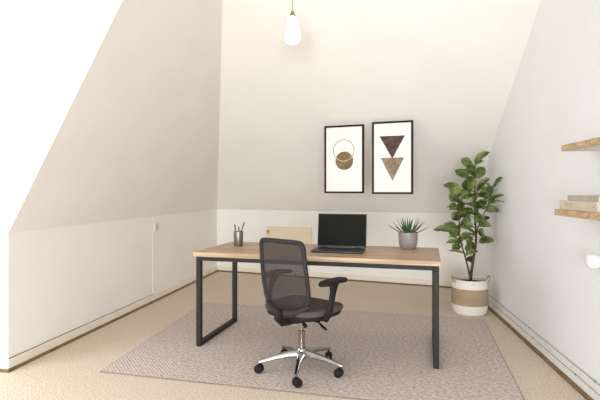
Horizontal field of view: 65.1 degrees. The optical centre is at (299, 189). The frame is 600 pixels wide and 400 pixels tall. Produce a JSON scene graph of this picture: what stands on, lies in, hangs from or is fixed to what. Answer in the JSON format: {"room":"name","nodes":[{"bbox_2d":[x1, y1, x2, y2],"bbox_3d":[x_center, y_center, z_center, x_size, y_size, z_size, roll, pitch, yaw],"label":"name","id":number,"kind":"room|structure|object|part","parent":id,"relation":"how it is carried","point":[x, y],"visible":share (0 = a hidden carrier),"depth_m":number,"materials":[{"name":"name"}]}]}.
{"room":"home office","nodes":[
{"label":"home office","id":0,"kind":"room"},
{"bbox_2d":[0,0,121,358],"bbox_3d":[-2.205,-0.250,3.405,2.578,3.100,0.020,0,0,10],"label":"wall","id":1,"kind":"structure","parent":0,"point":[48,48],"depth_m":3.34,"materials":[{"name":"white paint"}]},
{"bbox_2d":[0,359,9,368],"bbox_3d":[-2.787,1.258,3.493,1.436,0.085,0.017,0,0,10],"label":"baseboard","id":2,"kind":"structure","parent":1,"relation":"attached to","point":[4,363],"depth_m":3.36,"materials":[{"name":"white paint"}]},
{"bbox_2d":[0,368,11,372],"bbox_3d":[-2.788,1.289,3.487,1.460,0.022,0.029,0,0,10],"label":"trim","id":3,"kind":"structure","parent":1,"relation":"attached to","point":[1,369],"depth_m":3.35,"materials":[{"name":"brown wood"}]},
{"bbox_2d":[8,209,216,358],"bbox_3d":[-1.753,0.805,5.465,0.080,0.990,4.234,0,0,10],"label":"wall","id":4,"kind":"structure","parent":0,"point":[61,280],"depth_m":4.30,"materials":[{"name":"beige paint"}]},
{"bbox_2d":[9,270,217,371],"bbox_3d":[-1.698,1.289,5.455,0.029,0.022,4.274,0,0,10],"label":"trim","id":5,"kind":"structure","parent":4,"relation":"attached to","point":[178,289],"depth_m":4.31,"materials":[{"name":"brown wood"}]},
{"bbox_2d":[10,266,217,367],"bbox_3d":[-1.704,1.258,5.456,0.017,0.085,4.234,0,0,10],"label":"baseboard","id":6,"kind":"structure","parent":4,"relation":"attached to","point":[31,353],"depth_m":4.32,"materials":[{"name":"white wood"}]},
{"bbox_2d":[9,294,152,358],"bbox_3d":[-1.898,1.212,4.422,0.004,0.006,2.130,0,0,10],"label":"cable","id":7,"kind":"object","parent":6,"relation":"on","point":[152,294],"visible":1,"depth_m":4.05,"materials":[{"name":"grey plastic"}]},
{"bbox_2d":[153,233,153,293],"bbox_3d":[-1.708,0.857,5.470,0.005,0.714,0.022,0,0,10],"label":"duct","id":8,"kind":"object","parent":4,"relation":"attached to","point":[153,233],"visible":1,"depth_m":5.47,"materials":[{"name":"beige paint"}]},
{"bbox_2d":[154,223,157,231],"bbox_3d":[-1.689,0.435,5.528,0.021,0.100,0.090,0,0,10],"label":"wall switch","id":9,"kind":"object","parent":4,"relation":"attached to","point":[155,224],"visible":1,"depth_m":5.50,"materials":[{"name":"beige plastic"}]},
{"bbox_2d":[8,0,222,232],"bbox_3d":[-1.168,-0.764,5.357,1.249,2.149,4.234,0,0,10],"label":"sloped ceiling","id":10,"kind":"structure","parent":0,"point":[138,137],"depth_m":4.11,"materials":[{"name":"beige paint"}]},
{"bbox_2d":[0,272,585,399],"bbox_3d":[-0.450,1.340,3.200,6.700,0.080,10.000,0,0,0],"label":"floor","id":11,"kind":"structure","parent":0,"point":[71,371],"depth_m":3.67,"materials":[{"name":"beige carpet"}]},
{"bbox_2d":[100,303,524,399],"bbox_3d":[0.137,1.295,4.032,3.018,0.010,2.109,0,0,13],"label":"area rug","id":12,"kind":"object","parent":11,"relation":"on","point":[383,356],"visible":0.91,"depth_m":3.62,"materials":[{"name":"beige carpet"}]},
{"bbox_2d":[254,237,346,387],"bbox_3d":[0.024,0.809,3.379,0.628,0.962,0.613,0,0,40],"label":"office chair","id":13,"kind":"object","parent":12,"relation":"on","point":[283,262],"visible":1,"depth_m":3.20,"materials":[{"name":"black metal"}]},
{"bbox_3d":[-0.156,1.178,3.335,0.282,0.076,0.048,0,0,-10],"label":"arm","id":14,"kind":"part","parent":13,"relation":"part of","materials":[{"name":"silver metal"}]},
{"bbox_3d":[-0.117,0.583,3.211,0.434,0.508,0.117,0,0,40],"label":"frame","id":15,"kind":"part","parent":13,"relation":"part of","materials":[{"name":"grey plastic"}]},
{"bbox_3d":[-0.068,1.178,3.516,0.048,0.076,0.282,0,0,-28],"label":"arm","id":16,"kind":"part","parent":13,"relation":"part of","materials":[{"name":"silver metal"}]},
{"bbox_3d":[-0.012,1.178,3.196,0.048,0.076,0.282,0,0,8],"label":"arm","id":17,"kind":"part","parent":13,"relation":"part of","materials":[{"name":"silver metal"}]},
{"bbox_2d":[265,297,342,317],"bbox_3d":[0.030,0.839,3.386,0.508,0.065,0.480,0,0,40],"label":"seat cushion","id":18,"kind":"object","parent":13,"relation":"on","point":[318,307],"depth_m":3.21,"materials":[{"name":"fabric"}]},
{"bbox_3d":[0.131,1.178,3.488,0.048,0.076,0.282,0,0,44],"label":"arm","id":19,"kind":"part","parent":13,"relation":"part of","materials":[{"name":"silver metal"}]},
{"bbox_3d":[0.166,1.178,3.290,0.282,0.076,0.048,0,0,26],"label":"arm","id":20,"kind":"part","parent":13,"relation":"part of","materials":[{"name":"silver metal"}]},
{"bbox_3d":[0.155,0.759,3.225,0.199,0.283,0.142,0,0,40],"label":"arm post","id":21,"kind":"part","parent":13,"relation":"part of","materials":[{"name":"black plastic"}]},
{"bbox_2d":[193,242,440,368],"bbox_3d":[0.169,0.900,4.010,1.959,0.780,0.809,0,0,15],"label":"desk","id":22,"kind":"object","parent":12,"relation":"on","point":[386,257],"visible":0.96,"depth_m":3.74,"materials":[{"name":"brown wood"}]},
{"bbox_3d":[-0.834,0.939,3.894,0.040,0.702,0.040,0,0,15],"label":"leg","id":23,"kind":"part","parent":22,"relation":"part of","materials":[{"name":"grey metal"}]},
{"bbox_3d":[-0.640,0.939,4.614,0.040,0.702,0.040,0,0,15],"label":"leg","id":24,"kind":"part","parent":22,"relation":"part of","materials":[{"name":"grey metal"}]},
{"bbox_2d":[234,231,242,245],"bbox_3d":[-0.560,0.443,4.280,0.086,0.134,0.086,0,0,0],"label":"pen cup","id":25,"kind":"object","parent":22,"relation":"on","point":[238,236],"visible":0.99,"depth_m":4.24,"materials":[{"name":"silver metal"}]},
{"bbox_3d":[0.077,0.565,3.649,1.845,0.034,0.040,0,0,15],"label":"apron rail","id":26,"kind":"part","parent":22,"relation":"part of","materials":[{"name":"grey metal"}]},
{"bbox_2d":[311,213,366,253],"bbox_3d":[0.328,0.357,3.936,0.425,0.301,0.324,0,0,15],"label":"laptop","id":27,"kind":"object","parent":22,"relation":"on","point":[336,232],"visible":1,"depth_m":4.05,"materials":[{"name":"black plastic"}]},
{"bbox_2d":[387,218,427,248],"bbox_3d":[0.944,0.370,4.094,0.389,0.279,0.346,0,0,0],"label":"potted succulent","id":28,"kind":"object","parent":22,"relation":"on","point":[408,238],"visible":1,"depth_m":4.04,"materials":[{"name":"grey ceramic"}]},
{"bbox_2d":[398,231,417,248],"bbox_3d":[0.942,0.438,4.100,0.166,0.143,0.166,0,0,0],"label":"pot","id":29,"kind":"object","parent":22,"relation":"on","point":[407,239],"depth_m":4.03,"materials":[{"name":"grey ceramic"}]},
{"bbox_3d":[1.180,0.939,4.124,0.040,0.702,0.040,0,0,15],"label":"leg","id":30,"kind":"part","parent":22,"relation":"part of","materials":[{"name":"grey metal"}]},
{"bbox_3d":[0.987,0.939,3.404,0.040,0.702,0.040,0,0,15],"label":"leg","id":31,"kind":"part","parent":22,"relation":"part of","materials":[{"name":"grey metal"}]},
{"bbox_2d":[434,151,503,316],"bbox_3d":[1.805,0.442,4.924,0.690,1.717,0.476,0,0,32],"label":"fig","id":32,"kind":"object","parent":11,"relation":"on","point":[469,294],"visible":1,"depth_m":4.93,"materials":[{"name":"green plant"}]},
{"bbox_2d":[451,275,489,316],"bbox_3d":[1.795,1.098,4.975,0.402,0.404,0.375,0,0,0],"label":"basket","id":33,"kind":"object","parent":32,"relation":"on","point":[469,294],"depth_m":4.83,"materials":[{"name":"white wicker"}]},
{"bbox_2d":[217,209,469,281],"bbox_3d":[0.461,0.805,6.885,3.813,0.990,0.080,0,0,21],"label":"wall","id":34,"kind":"structure","parent":0,"point":[379,233],"depth_m":6.62,"materials":[{"name":"beige paint"}]},
{"bbox_2d":[266,226,311,243],"bbox_3d":[-0.179,0.828,7.051,0.740,0.545,0.072,0,0,21],"label":"door","id":35,"kind":"structure","parent":34,"relation":"in","point":[303,234],"depth_m":7.05,"materials":[{"name":"brown wood"}]},
{"bbox_3d":[-0.169,0.830,7.077,0.640,0.460,0.016,0,0,21],"label":"panel","id":36,"kind":"part","parent":35,"relation":"part of","materials":[{"name":"brown wood"}]},
{"bbox_2d":[218,270,450,287],"bbox_3d":[0.441,1.289,6.834,3.812,0.022,0.029,0,0,21],"label":"trim","id":37,"kind":"structure","parent":34,"relation":"attached to","point":[218,270],"depth_m":6.59,"materials":[{"name":"brown wood"}]},
{"bbox_2d":[218,266,451,285],"bbox_3d":[0.443,1.258,6.839,3.812,0.085,0.017,0,0,21],"label":"baseboard","id":38,"kind":"structure","parent":34,"relation":"attached to","point":[241,269],"depth_m":6.66,"materials":[{"name":"white wood"}]},
{"bbox_2d":[217,0,540,212],"bbox_3d":[0.277,-0.777,5.468,4.499,2.173,2.792,0,0,21],"label":"sloped ceiling","id":39,"kind":"structure","parent":0,"point":[449,68],"depth_m":4.86,"materials":[{"name":"beige paint"}]},
{"bbox_2d":[324,124,363,192],"bbox_3d":[0.498,-0.347,5.312,0.461,0.767,0.026,0,0,21],"label":"framed picture","id":40,"kind":"object","parent":39,"relation":"attached to","point":[343,144],"visible":1,"depth_m":5.31,"materials":[{"name":"paper"}]},
{"bbox_2d":[372,120,412,193],"bbox_3d":[1.005,-0.352,5.115,0.444,0.791,0.026,0,0,21],"label":"framed picture","id":41,"kind":"object","parent":39,"relation":"attached to","point":[392,141],"visible":1,"depth_m":5.11,"materials":[{"name":"paper"}]},
{"bbox_2d":[470,0,599,384],"bbox_3d":[1.771,-0.250,2.286,0.080,3.100,7.794,0,0,7],"label":"wall","id":42,"kind":"structure","parent":0,"point":[535,265],"depth_m":3.53,"materials":[{"name":"white paint"}]},
{"bbox_2d":[488,305,593,399],"bbox_3d":[1.713,1.286,2.293,0.035,0.028,7.794,0,0,7],"label":"trim","id":43,"kind":"structure","parent":42,"relation":"attached to","point":[564,376],"depth_m":3.55,"materials":[{"name":"brown wood"}]},
{"bbox_2d":[488,295,599,399],"bbox_3d":[1.726,1.192,2.291,0.009,0.045,7.794,0,0,7],"label":"trim","id":44,"kind":"structure","parent":42,"relation":"attached to","point":[581,374],"depth_m":3.49,"materials":[{"name":"white wood"}]},
{"bbox_2d":[489,295,599,385],"bbox_3d":[1.830,1.166,3.129,0.008,0.009,4.290,0,0,7],"label":"cable","id":45,"kind":"object","parent":44,"relation":"on","point":[489,295],"visible":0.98,"depth_m":3.47,"materials":[{"name":"grey plastic"}]},
{"bbox_2d":[492,303,599,395],"bbox_3d":[1.814,1.212,3.131,0.007,0.009,4.290,0,0,7],"label":"cable","id":46,"kind":"object","parent":42,"relation":"attached to","point":[492,303],"visible":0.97,"depth_m":3.43,"materials":[{"name":"grey plastic"}]},
{"bbox_2d":[554,209,599,220],"bbox_3d":[1.636,0.140,2.333,0.199,0.038,1.300,0,0,7],"label":"wall shelf","id":47,"kind":"object","parent":42,"relation":"attached to","point":[560,212],"visible":0.83,"depth_m":2.66,"materials":[{"name":"laminate"}]},
{"bbox_2d":[560,200,599,212],"bbox_3d":[1.683,0.092,2.715,0.162,0.056,0.470,0,0,7],"label":"book","id":48,"kind":"object","parent":47,"relation":"on","point":[585,206],"visible":0.99,"depth_m":2.68,"materials":[{"name":"paper"}]},
{"bbox_2d":[568,195,599,201],"bbox_3d":[1.676,0.048,2.665,0.145,0.032,0.370,0,0,7],"label":"book","id":49,"kind":"object","parent":48,"relation":"on","point":[589,198],"visible":1,"depth_m":2.67,"materials":[{"name":"beige paper"}]},
{"bbox_2d":[562,137,599,150],"bbox_3d":[1.622,-0.256,2.228,0.199,0.037,1.300,0,0,7],"label":"wall shelf","id":50,"kind":"object","parent":42,"relation":"attached to","point":[593,144],"visible":1,"depth_m":2.66,"materials":[{"name":"laminate"}]},
{"bbox_2d":[584,254,599,268],"bbox_3d":[1.753,0.426,2.805,0.088,0.090,0.090,0,0,7],"label":"dial","id":51,"kind":"object","parent":42,"relation":"attached to","point":[592,261],"visible":1,"depth_m":2.78,"materials":[{"name":"white plastic"}]},
{"bbox_3d":[-0.867,-1.840,1.329,5.466,0.080,6.058,0,0,0],"label":"ceiling","id":52,"kind":"structure","parent":0,"visible":0},
{"bbox_2d":[285,0,299,43],"bbox_3d":[-0.062,-1.522,3.900,0.132,0.615,0.132,0,0,0],"label":"pendant lamp","id":53,"kind":"object","parent":52,"relation":"hanging from","point":[292,33],"visible":1,"depth_m":3.86,"materials":[{"name":"white glass"}]},
{"bbox_3d":[-0.062,-1.325,3.900,0.132,0.220,0.132,0,0,0],"label":"lamp shade","id":54,"kind":"part","parent":53,"relation":"part of","materials":[{"name":"white glass"}]}
]}

